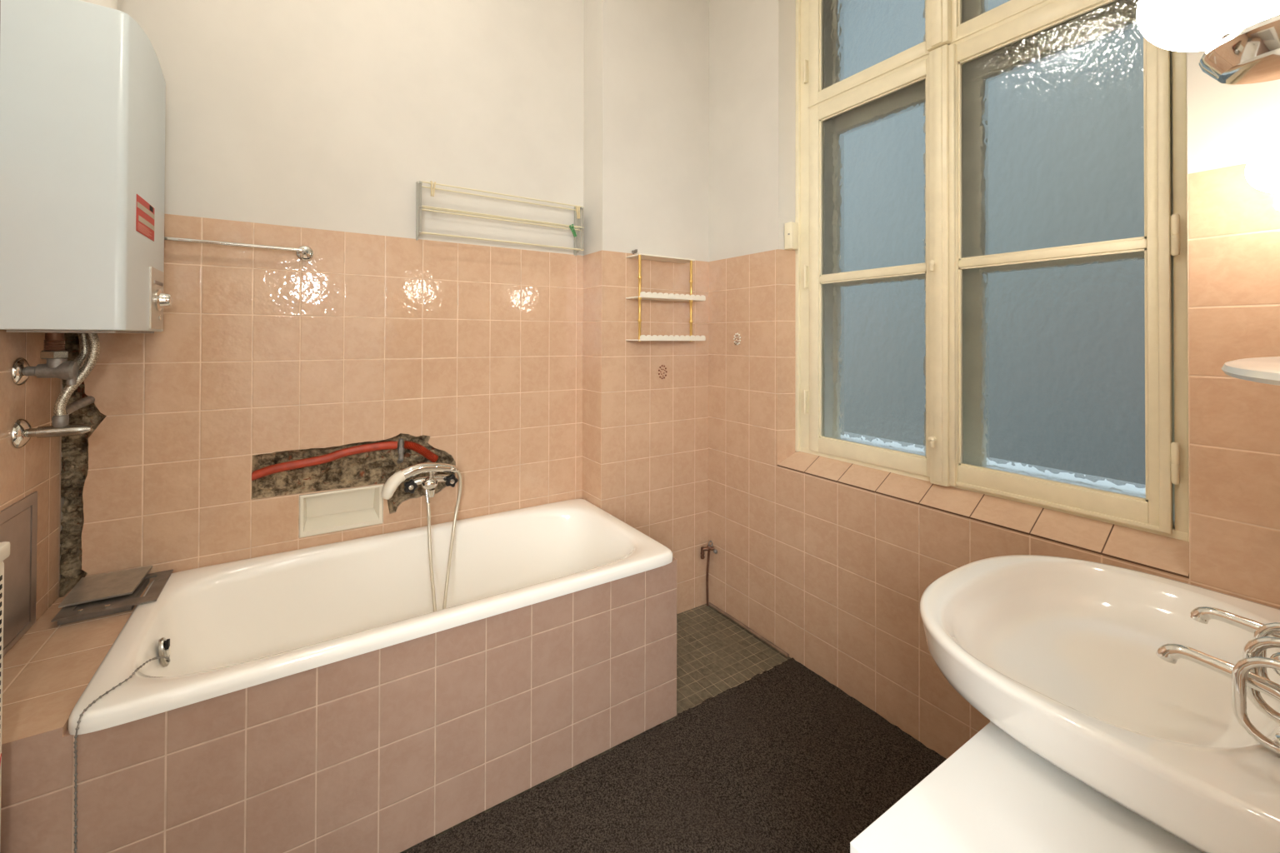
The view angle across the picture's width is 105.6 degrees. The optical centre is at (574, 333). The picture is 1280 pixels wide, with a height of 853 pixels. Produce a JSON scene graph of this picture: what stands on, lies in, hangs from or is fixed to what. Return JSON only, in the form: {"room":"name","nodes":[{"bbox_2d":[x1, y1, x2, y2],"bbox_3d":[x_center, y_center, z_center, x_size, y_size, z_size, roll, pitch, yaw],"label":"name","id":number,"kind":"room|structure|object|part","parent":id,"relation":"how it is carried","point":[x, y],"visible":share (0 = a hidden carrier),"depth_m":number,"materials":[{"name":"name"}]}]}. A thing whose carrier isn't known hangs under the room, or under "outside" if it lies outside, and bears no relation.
{"room":"bathroom","nodes":[
{"label":"bathroom","id":0,"kind":"room"},
{"bbox_2d":[0,330,64,621],"bbox_3d":[-1.176,-0.276,0.578,0.150,3.650,2.618,0,-1,-29],"label":"wall","id":1,"kind":"structure","parent":0,"point":[37,466],"depth_m":1.39,"materials":[{"name":"pink tile"}]},
{"bbox_2d":[0,491,37,655],"bbox_3d":[-1.386,0.639,1.093,0.009,0.374,0.670,0,-1,-29],"label":"panel","id":2,"kind":"object","parent":1,"relation":"attached to","point":[18,522],"visible":1,"depth_m":1.30,"materials":[{"name":"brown metal"}]},
{"bbox_2d":[11,333,79,385],"bbox_3d":[-1.449,0.071,1.328,0.112,0.146,0.076,0,-1,-29],"label":"gas valve","id":3,"kind":"object","parent":1,"relation":"attached to","point":[57,366],"visible":1,"depth_m":1.32,"materials":[{"name":"silver metal"}]},
{"bbox_2d":[11,414,91,448],"bbox_3d":[-1.438,0.269,1.339,0.144,0.084,0.080,0,-1,-29],"label":"water valve","id":4,"kind":"object","parent":1,"relation":"attached to","point":[22,432],"visible":1,"depth_m":1.32,"materials":[{"name":"silver metal"}]},
{"bbox_2d":[0,0,172,333],"bbox_3d":[-1.357,-0.437,1.370,0.305,0.872,0.405,0,-1,-29],"label":"boiler","id":5,"kind":"object","parent":1,"relation":"attached to","point":[82,85],"visible":1,"depth_m":1.21,"materials":[{"name":"metal"}]},
{"bbox_2d":[53,333,99,415],"bbox_3d":[-1.414,0.115,1.372,0.030,0.239,0.091,0,-1,37],"label":"hose","id":6,"kind":"object","parent":5,"relation":"attached to","point":[59,409],"visible":0.95,"depth_m":1.38,"materials":[{"name":"silver metal"}]},
{"bbox_2d":[74,333,88,369],"bbox_3d":[-1.430,0.054,1.394,0.030,0.114,0.056,0,0,-3],"label":"hose","id":7,"kind":"object","parent":5,"relation":"attached to","point":[80,360],"visible":0.61,"depth_m":1.40,"materials":[{"name":"silver metal"}]},
{"bbox_2d":[80,0,117,9],"bbox_3d":[-1.371,-1.505,1.371,0.124,1.262,0.124,0,-1,-29],"label":"flue pipe","id":8,"kind":"object","parent":5,"relation":"attached to","point":[108,3],"visible":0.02,"depth_m":1.36,"materials":[{"name":"paint"}]},
{"bbox_3d":[-1.305,-0.106,1.504,0.009,0.185,0.155,1,-1,-30],"label":"control panel","id":9,"kind":"part","parent":5,"relation":"part of","materials":[{"name":"silver metal"}]},
{"bbox_3d":[-1.284,-0.104,1.510,0.035,0.068,0.068,0,-1,-29],"label":"knob","id":10,"kind":"part","parent":5,"relation":"part of","materials":[{"name":"silver metal"}]},
{"bbox_2d":[58,0,584,598],"bbox_3d":[-0.813,-0.313,2.038,1.952,3.550,0.092,0,-1,-29],"label":"wall","id":11,"kind":"structure","parent":0,"point":[315,124],"depth_m":1.92,"materials":[{"name":"pink tile"}]},
{"bbox_2d":[51,395,94,420],"bbox_3d":[-1.541,0.230,1.498,0.034,0.055,0.220,0,0,-23],"label":"pipe stub","id":12,"kind":"object","parent":11,"relation":"attached to","point":[80,403],"visible":0.71,"depth_m":1.48,"materials":[{"name":"grey metal"}]},
{"bbox_2d":[164,236,313,261],"bbox_3d":[-1.279,-0.312,1.691,0.642,0.064,0.054,0,-1,-29],"label":"towel bar","id":13,"kind":"object","parent":11,"relation":"attached to","point":[305,253],"visible":0.56,"depth_m":1.74,"materials":[{"name":"silver metal"}]},
{"bbox_2d":[299,484,383,538],"bbox_3d":[-0.934,0.703,1.940,0.300,0.160,0.061,0,-1,-29],"label":"soap niche","id":14,"kind":"object","parent":11,"relation":"attached to","point":[320,513],"visible":1,"depth_m":1.95,"materials":[{"name":"beige ceramic"}]},
{"bbox_2d":[251,440,438,480],"bbox_3d":[-0.908,0.506,1.944,0.711,0.115,0.048,0,-1,-29],"label":"pipe","id":15,"kind":"object","parent":11,"relation":"attached to","point":[422,450],"visible":0.96,"depth_m":1.91,"materials":[{"name":"red plastic"}]},
{"bbox_2d":[396,438,404,464],"bbox_3d":[-0.740,0.506,2.049,0.027,0.122,0.065,0,-1,-29],"label":"stub","id":16,"kind":"object","parent":15,"relation":"attached to","point":[401,449],"visible":0.97,"depth_m":2.02,"materials":[{"name":"grey metal"}]},
{"bbox_2d":[404,471,458,504],"bbox_3d":[-0.617,0.635,2.043,0.217,0.141,0.145,0,-1,-29],"label":"mixer","id":17,"kind":"object","parent":11,"relation":"attached to","point":[429,483],"visible":0.91,"depth_m":2.00,"materials":[{"name":"silver metal"}]},
{"bbox_3d":[-0.663,0.620,1.954,0.051,0.052,0.026,0,-1,-29],"label":"knob","id":18,"kind":"part","parent":17,"relation":"part of","materials":[{"name":"black plastic"}]},
{"bbox_2d":[380,462,458,499],"bbox_3d":[-0.627,0.593,1.973,0.307,0.125,0.072,0,-1,-29],"label":"shower","id":19,"kind":"object","parent":17,"relation":"on","point":[394,481],"visible":1,"depth_m":1.94,"materials":[{"name":"silver metal"}]},
{"bbox_3d":[-0.609,0.562,1.986,0.205,0.062,0.048,0,-1,-29],"label":"handle","id":20,"kind":"part","parent":19,"relation":"part of","materials":[{"name":"silver metal"}]},
{"bbox_2d":[426,470,461,611],"bbox_3d":[-0.512,0.890,1.784,0.140,0.636,0.566,0,0,-9],"label":"shower hose","id":21,"kind":"object","parent":19,"relation":"attached to","point":[430,556],"visible":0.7,"depth_m":1.96,"materials":[{"name":"silver metal"}]},
{"bbox_2d":[424,490,429,504],"bbox_3d":[-0.612,0.675,2.003,0.033,0.060,0.018,0,-1,42],"label":"outlet","id":22,"kind":"object","parent":17,"relation":"attached to","point":[427,492],"depth_m":1.99,"materials":[{"name":"silver metal"}]},
{"bbox_3d":[-0.518,0.622,2.035,0.051,0.052,0.026,0,-1,-29],"label":"knob","id":23,"kind":"part","parent":17,"relation":"part of","materials":[{"name":"black plastic"}]},
{"bbox_2d":[415,180,584,255],"bbox_3d":[-0.315,-0.521,2.223,0.791,0.250,0.086,0,-1,-29],"label":"drying rack","id":24,"kind":"object","parent":11,"relation":"attached to","point":[418,184],"visible":0.93,"depth_m":2.17,"materials":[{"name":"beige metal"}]},
{"bbox_3d":[-0.672,-0.524,2.063,0.008,0.250,0.014,0,-1,-29],"label":"wall plate","id":25,"kind":"part","parent":24,"relation":"part of","materials":[{"name":"silver metal"}]},
{"bbox_3d":[-0.653,-0.526,2.030,0.004,0.233,0.080,0,-1,-29],"label":"folding arm","id":26,"kind":"part","parent":24,"relation":"part of","materials":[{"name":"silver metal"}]},
{"bbox_2d":[430,180,435,196],"bbox_3d":[-0.595,-0.608,2.030,0.022,0.063,0.010,0,-1,-29],"label":"peg","id":27,"kind":"object","parent":24,"relation":"attached to","point":[431,182],"visible":1,"depth_m":2.03,"materials":[{"name":"beige plastic"}]},
{"bbox_3d":[-0.316,-0.422,2.228,0.785,0.006,0.006,0,-1,-29],"label":"rod","id":28,"kind":"part","parent":24,"relation":"part of","materials":[{"name":"beige plastic"}]},
{"bbox_3d":[-0.310,-0.616,2.221,0.785,0.006,0.006,0,-1,-29],"label":"rod","id":29,"kind":"part","parent":24,"relation":"part of","materials":[{"name":"beige plastic"}]},
{"bbox_3d":[-0.318,-0.532,2.233,0.785,0.006,0.006,0,-1,-29],"label":"rod","id":30,"kind":"part","parent":24,"relation":"part of","materials":[{"name":"beige plastic"}]},
{"bbox_3d":[-0.306,-0.516,2.211,0.785,0.006,0.006,0,-1,-29],"label":"rod","id":31,"kind":"part","parent":24,"relation":"part of","materials":[{"name":"beige plastic"}]},
{"bbox_3d":[-0.298,-0.416,2.196,0.785,0.008,0.008,0,-1,-29],"label":"rod","id":32,"kind":"part","parent":24,"relation":"part of","materials":[{"name":"beige plastic"}]},
{"bbox_3d":[-0.296,-0.526,2.195,0.785,0.006,0.006,0,-1,-29],"label":"rod","id":33,"kind":"part","parent":24,"relation":"part of","materials":[{"name":"beige plastic"}]},
{"bbox_3d":[-0.297,-0.628,2.197,0.785,0.006,0.006,0,-1,-29],"label":"rod","id":34,"kind":"part","parent":24,"relation":"part of","materials":[{"name":"beige plastic"}]},
{"bbox_2d":[569,224,576,237],"bbox_3d":[-0.009,-0.503,2.356,0.042,0.063,0.010,0,-1,-29],"label":"peg","id":35,"kind":"object","parent":24,"relation":"attached to","point":[572,228],"visible":1,"depth_m":2.35,"materials":[{"name":"green plastic"}]},
{"bbox_3d":[0.003,-0.518,2.442,0.008,0.250,0.014,0,-1,-29],"label":"wall plate","id":36,"kind":"part","parent":24,"relation":"part of","materials":[{"name":"silver metal"}]},
{"bbox_2d":[575,205,579,219],"bbox_3d":[0.015,-0.596,2.372,0.023,0.063,0.010,0,-1,-29],"label":"peg","id":37,"kind":"object","parent":24,"relation":"attached to","point":[577,208],"visible":1,"depth_m":2.37,"materials":[{"name":"beige plastic"}]},
{"bbox_3d":[0.022,-0.520,2.409,0.004,0.233,0.080,0,-1,-29],"label":"folding arm","id":38,"kind":"part","parent":24,"relation":"part of","materials":[{"name":"beige plastic"}]},
{"bbox_2d":[400,604,790,852],"bbox_3d":[0.173,1.511,1.334,3.169,0.100,2.630,0,-1,-29],"label":"floor","id":39,"kind":"structure","parent":0,"point":[716,655],"depth_m":2.19,"materials":[{"name":"grey tile"}]},
{"bbox_2d":[0,557,676,852],"bbox_3d":[-0.619,1.147,1.681,1.921,0.615,0.705,0,-1,-29],"label":"surround","id":40,"kind":"object","parent":39,"relation":"on","point":[390,749],"visible":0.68,"depth_m":1.30,"materials":[{"name":"pink tile"}]},
{"bbox_2d":[50,565,173,625],"bbox_3d":[-1.427,0.808,1.503,0.236,0.052,0.217,0,-1,-29],"label":"tile","id":41,"kind":"object","parent":40,"relation":"on","point":[92,597],"visible":1,"depth_m":1.48,"materials":[{"name":"tile"}]},
{"bbox_3d":[-1.466,0.793,1.517,0.182,0.024,0.152,0,-1,-29],"label":"lid","id":42,"kind":"part","parent":41,"relation":"part of","materials":[{"name":"metal"}]},
{"bbox_2d":[67,499,672,734],"bbox_3d":[-0.518,1.030,1.729,1.680,0.418,0.721,0,-1,-29],"label":"bathtub","id":43,"kind":"object","parent":40,"relation":"on","point":[228,627],"visible":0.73,"depth_m":1.74,"materials":[{"name":"white ceramic"}]},
{"bbox_2d":[73,655,169,852],"bbox_3d":[-1.084,1.123,1.193,0.044,0.630,0.381,0,0,-15],"label":"chain","id":44,"kind":"object","parent":43,"relation":"hanging from","point":[162,657],"visible":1,"depth_m":1.02,"materials":[{"name":"grey metal"}]},
{"bbox_3d":[-1.164,0.904,1.367,0.024,0.082,0.046,0,-1,-29],"label":"overflow plate","id":45,"kind":"part","parent":43,"relation":"part of","materials":[{"name":"silver metal"}]},
{"bbox_2d":[404,657,946,852],"bbox_3d":[0.204,1.453,0.910,2.598,0.010,1.450,0,-1,-29],"label":"carpet","id":46,"kind":"object","parent":39,"relation":"on","point":[781,760],"visible":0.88,"depth_m":1.56,"materials":[{"name":"black carpet"}]},
{"bbox_2d":[0,541,9,844],"bbox_3d":[-1.015,0.919,0.627,0.162,1.041,0.607,0,-1,-29],"label":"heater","id":47,"kind":"object","parent":46,"relation":"on","point":[4,547],"visible":1,"depth_m":0.92,"materials":[{"name":"beige metal"}]},
{"bbox_3d":[-1.016,0.910,0.626,0.156,0.960,0.595,0,-1,-29],"label":"casing","id":48,"kind":"part","parent":47,"relation":"part of","materials":[{"name":"beige plastic"}]},
{"bbox_3d":[-1.013,0.414,0.631,0.162,0.031,0.607,0,-1,-29],"label":"lid","id":49,"kind":"part","parent":47,"relation":"part of","materials":[{"name":"beige plastic"}]},
{"bbox_2d":[850,721,1204,852],"bbox_3d":[1.036,1.106,0.809,1.184,0.688,0.455,0,-1,-29],"label":"washing machine","id":50,"kind":"object","parent":46,"relation":"on","point":[993,794],"visible":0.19,"depth_m":0.76,"materials":[{"name":"white laminate"}]},
{"bbox_2d":[919,555,1279,852],"bbox_3d":[1.158,0.691,0.991,0.866,0.144,0.652,0,-1,-29],"label":"basin","id":51,"kind":"object","parent":50,"relation":"in","point":[1058,654],"visible":0.94,"depth_m":0.99,"materials":[{"name":"white ceramic"}]},
{"bbox_2d":[1155,644,1279,743],"bbox_3d":[1.056,0.550,0.767,0.051,0.134,0.170,0,-1,-29],"label":"tap","id":52,"kind":"object","parent":51,"relation":"on","point":[1170,653],"visible":0.91,"depth_m":0.78,"materials":[{"name":"silver metal"}]},
{"bbox_3d":[1.048,0.547,0.778,0.026,0.039,0.143,0,-1,-29],"label":"spout","id":53,"kind":"part","parent":52,"relation":"part of","materials":[{"name":"silver metal"}]},
{"bbox_3d":[1.080,0.503,0.724,0.042,0.042,0.042,0,-1,-29],"label":"handle","id":54,"kind":"part","parent":52,"relation":"part of","materials":[{"name":"silver metal"}]},
{"bbox_2d":[1275,732,1279,743],"bbox_3d":[1.085,0.567,0.715,0.051,0.100,0.051,0,-1,-29],"label":"tap","id":55,"kind":"object","parent":52,"relation":"on","point":[1277,736],"depth_m":0.73,"materials":[{"name":"silver metal"}]},
{"bbox_2d":[1189,606,1279,637],"bbox_3d":[1.260,0.551,0.882,0.051,0.134,0.170,0,-1,-29],"label":"tap","id":56,"kind":"object","parent":51,"relation":"on","point":[1202,614],"visible":0.92,"depth_m":0.92,"materials":[{"name":"silver metal"}]},
{"bbox_2d":[1231,622,1279,754],"bbox_3d":[1.135,0.548,0.708,0.194,0.140,0.184,0,-1,-29],"label":"wire rack","id":57,"kind":"object","parent":51,"relation":"on","point":[1255,660],"visible":0.91,"depth_m":0.74,"materials":[{"name":"silver metal"}]},
{"bbox_2d":[582,0,709,614],"bbox_3d":[0.396,-0.303,2.567,0.714,3.550,0.190,0,-1,-29],"label":"wall pier","id":58,"kind":"object","parent":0,"point":[646,137],"visible":0.78,"depth_m":2.46,"materials":[{"name":"pink tile"}]},
{"bbox_2d":[631,249,637,254],"bbox_3d":[0.297,-0.403,2.388,0.025,0.026,0.028,0,-1,-29],"label":"screw","id":59,"kind":"object","parent":58,"relation":"attached to","point":[635,251],"visible":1,"depth_m":2.38,"materials":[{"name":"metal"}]},
{"bbox_2d":[658,365,667,379],"bbox_3d":[0.455,0.199,2.486,0.058,0.074,0.010,0,-1,-29],"label":"adhesive mark","id":60,"kind":"object","parent":58,"relation":"attached to","point":[662,365],"visible":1,"depth_m":2.48,"materials":[{"name":"brown"}]},
{"bbox_2d":[625,253,705,341],"bbox_3d":[0.472,-0.168,2.435,0.440,0.418,0.113,0,-1,-29],"label":"corner shelf","id":61,"kind":"object","parent":58,"relation":"attached to","point":[691,298],"visible":1,"depth_m":2.38,"materials":[{"name":"beige plastic"}]},
{"bbox_3d":[0.310,-0.170,2.293,0.019,0.418,0.019,0,-1,-29],"label":"post","id":62,"kind":"part","parent":61,"relation":"part of","materials":[{"name":"gold metal"}]},
{"bbox_3d":[0.491,0.021,2.382,0.416,0.026,0.004,0,-1,-29],"label":"scalloped rail","id":63,"kind":"part","parent":61,"relation":"part of","materials":[{"name":"beige plastic"}]},
{"bbox_3d":[0.492,-0.184,2.383,0.416,0.026,0.004,0,-1,-29],"label":"scalloped rail","id":64,"kind":"part","parent":61,"relation":"part of","materials":[{"name":"beige plastic"}]},
{"bbox_3d":[0.592,-0.168,2.452,0.019,0.418,0.019,0,-1,-29],"label":"post","id":65,"kind":"part","parent":61,"relation":"part of","materials":[{"name":"gold metal"}]},
{"bbox_2d":[708,0,1279,759],"bbox_3d":[1.268,-0.306,1.814,0.108,3.550,1.998,0,-1,-29],"label":"wall","id":66,"kind":"structure","parent":0,"point":[835,576],"depth_m":1.91,"materials":[{"name":"pink tile"}]},
{"bbox_2d":[733,333,740,344],"bbox_3d":[0.825,0.029,2.466,0.025,0.064,0.048,0,-1,-29],"label":"wall hook","id":67,"kind":"object","parent":66,"relation":"attached to","point":[734,336],"visible":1,"depth_m":2.46,"materials":[{"name":"beige plastic"}]},
{"bbox_2d":[708,602,789,657],"bbox_3d":[0.846,1.460,2.399,0.020,0.021,0.493,0,-1,-29],"label":"baseboard","id":68,"kind":"structure","parent":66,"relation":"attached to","point":[787,655],"depth_m":2.36,"materials":[{"name":"tile"}]},
{"bbox_2d":[700,540,717,606],"bbox_3d":[0.722,1.289,2.587,0.088,0.364,0.052,0,0,23],"label":"valve","id":69,"kind":"object","parent":68,"relation":"attached to","point":[709,547],"visible":1,"depth_m":2.59,"materials":[{"name":"silver metal"}]},
{"bbox_3d":[0.739,1.138,2.571,0.048,0.061,0.029,0,-1,31],"label":"handle","id":70,"kind":"part","parent":69,"relation":"part of","materials":[{"name":"grey metal"}]},
{"bbox_2d":[784,221,797,250],"bbox_3d":[1.013,-0.456,2.260,0.052,0.125,0.040,0,-1,-29],"label":"guide","id":71,"kind":"object","parent":66,"relation":"attached to","point":[790,228],"visible":1,"depth_m":2.25,"materials":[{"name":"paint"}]},
{"bbox_2d":[777,451,1189,579],"bbox_3d":[1.295,0.582,1.761,0.119,0.070,1.204,0,-1,-29],"label":"window sill","id":72,"kind":"structure","parent":66,"relation":"attached to","point":[1166,554],"depth_m":1.54,"materials":[{"name":"pink tile"}]},
{"bbox_3d":[0.696,-0.320,0.278,3.119,3.550,0.140,0,-1,-29],"label":"wall","id":73,"kind":"structure","parent":0,"visible":0},
{"bbox_2d":[1136,0,1279,84],"bbox_3d":[0.709,-0.343,0.480,0.124,0.172,0.197,0,-1,-29],"label":"globe lamp","id":74,"kind":"object","parent":73,"relation":"attached to","point":[1240,38],"visible":1,"depth_m":0.50,"materials":[{"name":"white glass"}]},
{"bbox_3d":[0.690,-0.369,0.513,0.120,0.120,0.120,0,-1,-29],"label":"glass globe","id":75,"kind":"part","parent":74,"relation":"part of","materials":[{"name":"white glass"}]},
{"bbox_3d":[0.712,-0.282,0.472,0.124,0.030,0.124,0,-1,-29],"label":"dish","id":76,"kind":"part","parent":74,"relation":"part of","materials":[{"name":"silver metal"}]},
{"bbox_2d":[1221,356,1279,385],"bbox_3d":[1.018,0.043,0.637,1.120,0.014,0.168,0,-1,-29],"label":"shelf","id":77,"kind":"object","parent":73,"relation":"attached to","point":[1262,370],"visible":1,"depth_m":0.48,"materials":[{"name":"white"}]},
{"bbox_2d":[1245,140,1279,193],"bbox_3d":[1.486,-0.317,0.932,0.110,0.162,0.224,0,-1,-29],"label":"globe lamp","id":78,"kind":"object","parent":73,"relation":"attached to","point":[1262,170],"visible":1,"depth_m":0.99,"materials":[{"name":"white glass"}]},
{"bbox_3d":[1.321,-0.254,1.988,0.353,3.650,2.630,0,-1,-29],"label":"wall","id":79,"kind":"structure","parent":0,"visible":0},
{"bbox_3d":[1.531,-0.689,1.896,0.364,2.520,1.400,0,-1,-29],"label":"lining","id":80,"kind":"object","parent":79,"relation":"attached to","visible":0},
{"bbox_2d":[795,0,1189,542],"bbox_3d":[1.346,-0.688,1.783,0.117,2.525,1.184,0,-1,-29],"label":"window","id":81,"kind":"structure","parent":80,"relation":"attached to","point":[989,236],"depth_m":1.64,"materials":[{"name":"paint"}]},
{"bbox_3d":[1.230,-1.472,2.027,0.042,0.834,0.506,0,-1,-29],"label":"sash","id":82,"kind":"part","parent":81,"relation":"part of","materials":[{"name":"paint"}]},
{"bbox_3d":[1.226,-0.249,2.015,0.042,1.570,0.511,0,-1,-29],"label":"sash","id":83,"kind":"part","parent":81,"relation":"part of","materials":[{"name":"paint"}]},
{"bbox_3d":[1.236,-1.465,2.020,0.004,0.726,0.433,0,-1,-29],"label":"pane","id":84,"kind":"part","parent":81,"relation":"part of","materials":[{"name":"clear glass"}]},
{"bbox_3d":[1.233,-0.616,2.013,0.004,0.710,0.433,0,-1,-29],"label":"pane","id":85,"kind":"part","parent":81,"relation":"part of","materials":[{"name":"clear glass"}]},
{"bbox_3d":[1.230,0.120,2.007,0.004,0.700,0.433,0,-1,-29],"label":"pane","id":86,"kind":"part","parent":81,"relation":"part of","materials":[{"name":"clear glass"}]},
{"bbox_3d":[1.500,-1.468,1.550,0.004,0.726,0.442,0,-1,-29],"label":"pane","id":87,"kind":"part","parent":81,"relation":"part of","materials":[{"name":"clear glass"}]},
{"bbox_3d":[1.504,-1.475,1.540,0.042,0.834,0.500,0,-1,-29],"label":"sash","id":88,"kind":"part","parent":81,"relation":"part of","materials":[{"name":"paint"}]},
{"bbox_3d":[1.496,-0.619,1.544,0.004,0.709,0.442,0,-1,-29],"label":"pane","id":89,"kind":"part","parent":81,"relation":"part of","materials":[{"name":"clear glass"}]},
{"bbox_3d":[1.493,0.116,1.538,0.004,0.702,0.442,0,-1,-29],"label":"pane","id":90,"kind":"part","parent":81,"relation":"part of","materials":[{"name":"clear glass"}]},
{"bbox_3d":[1.477,-0.248,1.517,0.014,1.577,0.506,0,-1,-29],"label":"moulding","id":91,"kind":"part","parent":81,"relation":"part of","materials":[{"name":"paint"}]},
{"bbox_3d":[1.498,-0.252,1.530,0.042,1.570,0.500,0,-1,-29],"label":"sash","id":92,"kind":"part","parent":81,"relation":"part of","materials":[{"name":"paint"}]},
{"bbox_2d":[1170,50,1174,514],"bbox_3d":[1.478,-0.715,1.826,0.045,2.470,1.070,0,-1,-29],"label":"window frame","id":93,"kind":"structure","parent":80,"relation":"attached to","point":[1171,51],"depth_m":1.38,"materials":[{"name":"paint"}]}
]}

